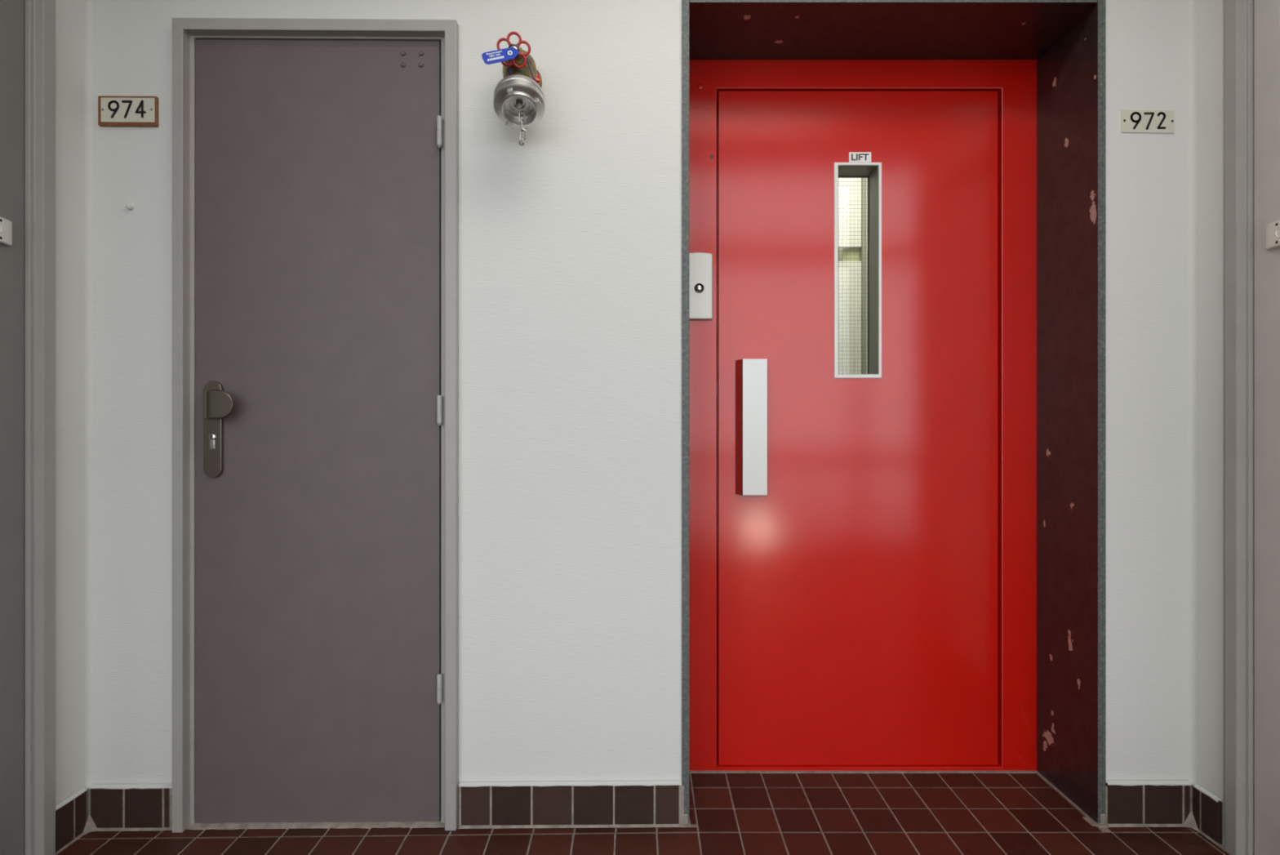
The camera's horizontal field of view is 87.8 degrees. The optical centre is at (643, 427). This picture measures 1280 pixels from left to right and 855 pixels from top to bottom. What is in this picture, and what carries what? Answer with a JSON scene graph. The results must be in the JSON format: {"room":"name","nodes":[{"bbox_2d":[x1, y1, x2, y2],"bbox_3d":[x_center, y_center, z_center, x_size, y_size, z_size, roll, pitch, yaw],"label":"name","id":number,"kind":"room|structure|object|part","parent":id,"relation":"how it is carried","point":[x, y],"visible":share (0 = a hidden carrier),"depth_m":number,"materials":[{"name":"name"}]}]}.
{"room":"apartment elevator lobby","nodes":[
{"label":"apartment elevator lobby","id":0,"kind":"room"},
{"bbox_2d":[55,0,93,804],"bbox_3d":[-2.066,-0.596,0.148,1.369,3.200,3.120,0,0,0],"label":"wall","id":1,"kind":"structure","parent":0,"point":[73,18],"depth_m":1.62,"materials":[{"name":"white paint"}]},
{"bbox_2d":[0,0,55,854],"bbox_3d":[-1.456,-0.061,1.075,0.155,2.130,0.973,0,0,0],"label":"door","id":2,"kind":"structure","parent":1,"relation":"in","point":[27,27],"depth_m":1.52,"materials":[{"name":"grey paint"}]},
{"bbox_2d":[0,217,12,245],"bbox_3d":[-1.401,-0.430,1.429,0.016,0.054,0.103,0,0,0],"label":"doorbell","id":3,"kind":"object","parent":2,"relation":"attached to","point":[6,225],"visible":1,"depth_m":1.46,"materials":[{"name":"white plastic"}]},
{"bbox_3d":[-1.456,-0.061,1.075,0.155,2.130,0.973,0,0,0],"label":"frame","id":4,"kind":"part","parent":2,"relation":"part of","materials":[{"name":"grey paint"}]},
{"bbox_2d":[55,786,88,854],"bbox_3d":[-1.387,0.949,1.607,0.014,0.110,0.091,0,0,0],"label":"baseboard","id":5,"kind":"structure","parent":1,"relation":"attached to","point":[71,812],"depth_m":1.60,"materials":[{"name":"tile"}]},
{"bbox_2d":[82,813,97,834],"bbox_3d":[-1.372,0.983,1.649,0.026,0.043,0.026,0,0,0],"label":"trim","id":6,"kind":"structure","parent":1,"relation":"attached to","point":[90,825],"depth_m":1.65,"materials":[{"name":"concrete"}]},
{"bbox_2d":[93,0,1187,783],"bbox_3d":[-0.002,-0.306,1.748,3.087,2.620,0.159,0,0,0],"label":"wall","id":7,"kind":"structure","parent":0,"point":[570,241],"depth_m":1.68,"materials":[{"name":"white paint"}]},
{"bbox_2d":[97,96,158,127],"bbox_3d":[-1.291,-0.791,1.665,0.145,0.074,0.014,0,0,-1],"label":"number plate","id":8,"kind":"object","parent":7,"relation":"attached to","point":[113,111],"visible":1,"depth_m":1.66,"materials":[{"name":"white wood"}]},
{"bbox_2d":[84,783,172,831],"bbox_3d":[-1.281,0.949,1.665,0.223,0.110,0.015,0,0,-1],"label":"baseboard","id":9,"kind":"structure","parent":7,"relation":"attached to","point":[111,806],"depth_m":1.66,"materials":[{"name":"tile"}]},
{"bbox_2d":[125,201,135,210],"bbox_3d":[-1.286,-0.556,1.669,0.020,0.023,0.022,0,0,-35],"label":"plug","id":10,"kind":"object","parent":7,"relation":"attached to","point":[131,206],"visible":1,"depth_m":1.66,"materials":[{"name":"white plastic"}]},
{"bbox_2d":[172,17,458,831],"bbox_3d":[-0.818,-0.005,1.688,0.702,2.020,0.108,0,0,-1],"label":"door","id":11,"kind":"structure","parent":7,"relation":"in","point":[315,162],"depth_m":1.68,"materials":[{"name":"grey paint"}]},
{"bbox_3d":[-1.082,0.004,1.674,0.044,0.243,0.012,0,0,-1],"label":"lock plate","id":12,"kind":"part","parent":11,"relation":"part of","materials":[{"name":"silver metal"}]},
{"bbox_3d":[-1.059,-0.057,1.641,0.101,0.072,0.024,0,0,20],"label":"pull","id":13,"kind":"part","parent":11,"relation":"part of","materials":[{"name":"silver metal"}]},
{"bbox_2d":[493,31,545,146],"bbox_3d":[-0.292,-0.787,1.594,0.120,0.260,0.178,0,0,-1],"label":"valve","id":14,"kind":"object","parent":7,"relation":"attached to","point":[518,100],"visible":0.95,"depth_m":1.55,"materials":[{"name":"silver metal"}]},
{"bbox_2d":[481,47,519,64],"bbox_3d":[-0.327,-0.851,1.527,0.086,0.044,0.018,0,0,-1],"label":"tag","id":15,"kind":"object","parent":14,"relation":"hanging from","point":[507,54],"visible":1,"depth_m":1.52,"materials":[{"name":"blue plastic"}]},
{"bbox_3d":[-0.292,-0.763,1.565,0.017,0.024,0.022,0,0,-1],"label":"knob","id":16,"kind":"part","parent":14,"relation":"part of","materials":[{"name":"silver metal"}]},
{"bbox_3d":[-0.269,-0.844,1.575,0.006,0.053,0.032,0,0,40],"label":"seal cord","id":17,"kind":"part","parent":14,"relation":"part of","materials":[{"name":"blue plastic"}]},
{"bbox_2d":[458,780,681,828],"bbox_3d":[-0.184,0.949,1.678,0.560,0.110,0.015,0,0,-1],"label":"baseboard","id":18,"kind":"structure","parent":7,"relation":"attached to","point":[597,803],"depth_m":1.67,"materials":[{"name":"tile"}]},
{"bbox_2d":[680,0,1110,827],"bbox_3d":[0.632,-0.047,1.821,1.079,2.103,0.301,0,0,0],"label":"surround","id":19,"kind":"object","parent":7,"relation":"attached to","point":[1066,38],"visible":0.98,"depth_m":1.78,"materials":[{"name":"stone"}]},
{"bbox_2d":[689,59,1036,770],"bbox_3d":[0.632,-0.036,1.976,1.035,2.076,0.139,0,0,0],"label":"door","id":20,"kind":"structure","parent":19,"relation":"attached to","point":[863,547],"depth_m":1.95,"materials":[{"name":"red paint"}]},
{"bbox_2d":[689,252,712,319],"bbox_3d":[0.160,-0.411,1.934,0.082,0.196,0.015,0,0,0],"label":"button","id":21,"kind":"object","parent":20,"relation":"attached to","point":[700,263],"visible":0.82,"depth_m":1.93,"materials":[{"name":"silver metal"}]},
{"bbox_3d":[0.312,-0.001,1.929,0.086,0.392,0.044,0,0,0],"label":"handle","id":22,"kind":"part","parent":20,"relation":"part of","materials":[{"name":"silver metal"}]},
{"bbox_2d":[848,151,871,162],"bbox_3d":[0.635,-0.792,1.950,0.065,0.029,0.002,0,0,0],"label":"sign","id":23,"kind":"object","parent":20,"relation":"attached to","point":[854,157],"visible":1,"depth_m":1.95,"materials":[{"name":"white plastic"}]},
{"bbox_2d":[1120,109,1173,133],"bbox_3d":[1.277,-0.775,1.686,0.133,0.059,0.004,0,0,0],"label":"number plate","id":24,"kind":"object","parent":7,"relation":"attached to","point":[1131,121],"visible":1,"depth_m":1.69,"materials":[{"name":"beige plastic"}]},
{"bbox_2d":[1105,780,1195,826],"bbox_3d":[1.279,0.949,1.681,0.224,0.110,0.014,0,0,0],"label":"baseboard","id":25,"kind":"structure","parent":7,"relation":"attached to","point":[1131,803],"depth_m":1.68,"materials":[{"name":"tile"}]},
{"bbox_2d":[1183,808,1198,830],"bbox_3d":[1.371,0.983,1.667,0.026,0.043,0.026,0,0,0],"label":"trim","id":26,"kind":"structure","parent":7,"relation":"attached to","point":[1190,821],"depth_m":1.67,"materials":[{"name":"concrete"}]},
{"bbox_2d":[56,772,1230,854],"bbox_3d":[0.000,1.063,0.190,5.600,0.120,3.604,0,0,0],"label":"floor","id":27,"kind":"structure","parent":0,"point":[731,813],"depth_m":1.64,"materials":[{"name":"tile"}]},
{"bbox_2d":[1187,0,1225,844],"bbox_3d":[2.065,-0.596,0.148,1.370,3.200,3.120,0,0,0],"label":"wall","id":28,"kind":"structure","parent":0,"point":[1206,18],"depth_m":1.64,"materials":[{"name":"white paint"}]},
{"bbox_2d":[1192,783,1222,845],"bbox_3d":[1.385,0.949,1.635,0.014,0.110,0.075,0,0,0],"label":"baseboard","id":29,"kind":"structure","parent":28,"relation":"attached to","point":[1207,806],"depth_m":1.63,"materials":[{"name":"tile"}]},
{"bbox_2d":[1225,0,1279,854],"bbox_3d":[1.454,-0.061,1.082,0.155,2.130,0.989,0,0,0],"label":"door","id":30,"kind":"structure","parent":28,"relation":"in","point":[1252,27],"depth_m":1.54,"materials":[{"name":"grey paint"}]},
{"bbox_3d":[1.454,-0.061,1.082,0.155,2.130,0.989,0,0,0],"label":"frame","id":31,"kind":"part","parent":30,"relation":"part of","materials":[{"name":"grey paint"}]},
{"bbox_2d":[1266,220,1279,249],"bbox_3d":[1.401,-0.428,1.450,0.016,0.055,0.102,0,0,0],"label":"doorbell","id":32,"kind":"object","parent":30,"relation":"attached to","point":[1273,229],"visible":1,"depth_m":1.48,"materials":[{"name":"white plastic"}]},
{"bbox_3d":[0.635,-0.356,2.528,1.370,2.720,1.020,0,0,0],"label":"wall","id":33,"kind":"structure","parent":0,"visible":0},
{"bbox_2d":[839,177,866,373],"bbox_3d":[0.630,-0.106,2.413,1.000,2.180,0.729,0,0,0],"label":"car","id":34,"kind":"object","parent":33,"relation":"attached to","point":[848,191],"visible":0.07,"depth_m":2.69,"materials":[{"name":"beige"}]},
{"bbox_3d":[0.521,-0.932,2.698,0.721,0.408,0.020,0,0,0],"label":"panel","id":35,"kind":"part","parent":34,"relation":"part of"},
{"bbox_3d":[0.521,0.136,2.698,0.721,1.615,0.020,0,0,0],"label":"panel","id":36,"kind":"part","parent":34,"relation":"part of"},
{"bbox_3d":[0.521,-0.700,2.724,0.721,0.118,0.029,0,0,0],"label":"rail","id":37,"kind":"part","parent":34,"relation":"part of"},
{"bbox_3d":[0.888,-0.096,2.702,0.012,2.080,0.052,0,0,0],"label":"post","id":38,"kind":"part","parent":34,"relation":"part of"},
{"bbox_3d":[0.998,-0.096,2.708,0.205,2.080,0.020,0,0,0],"label":"panel","id":39,"kind":"part","parent":34,"relation":"part of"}
]}

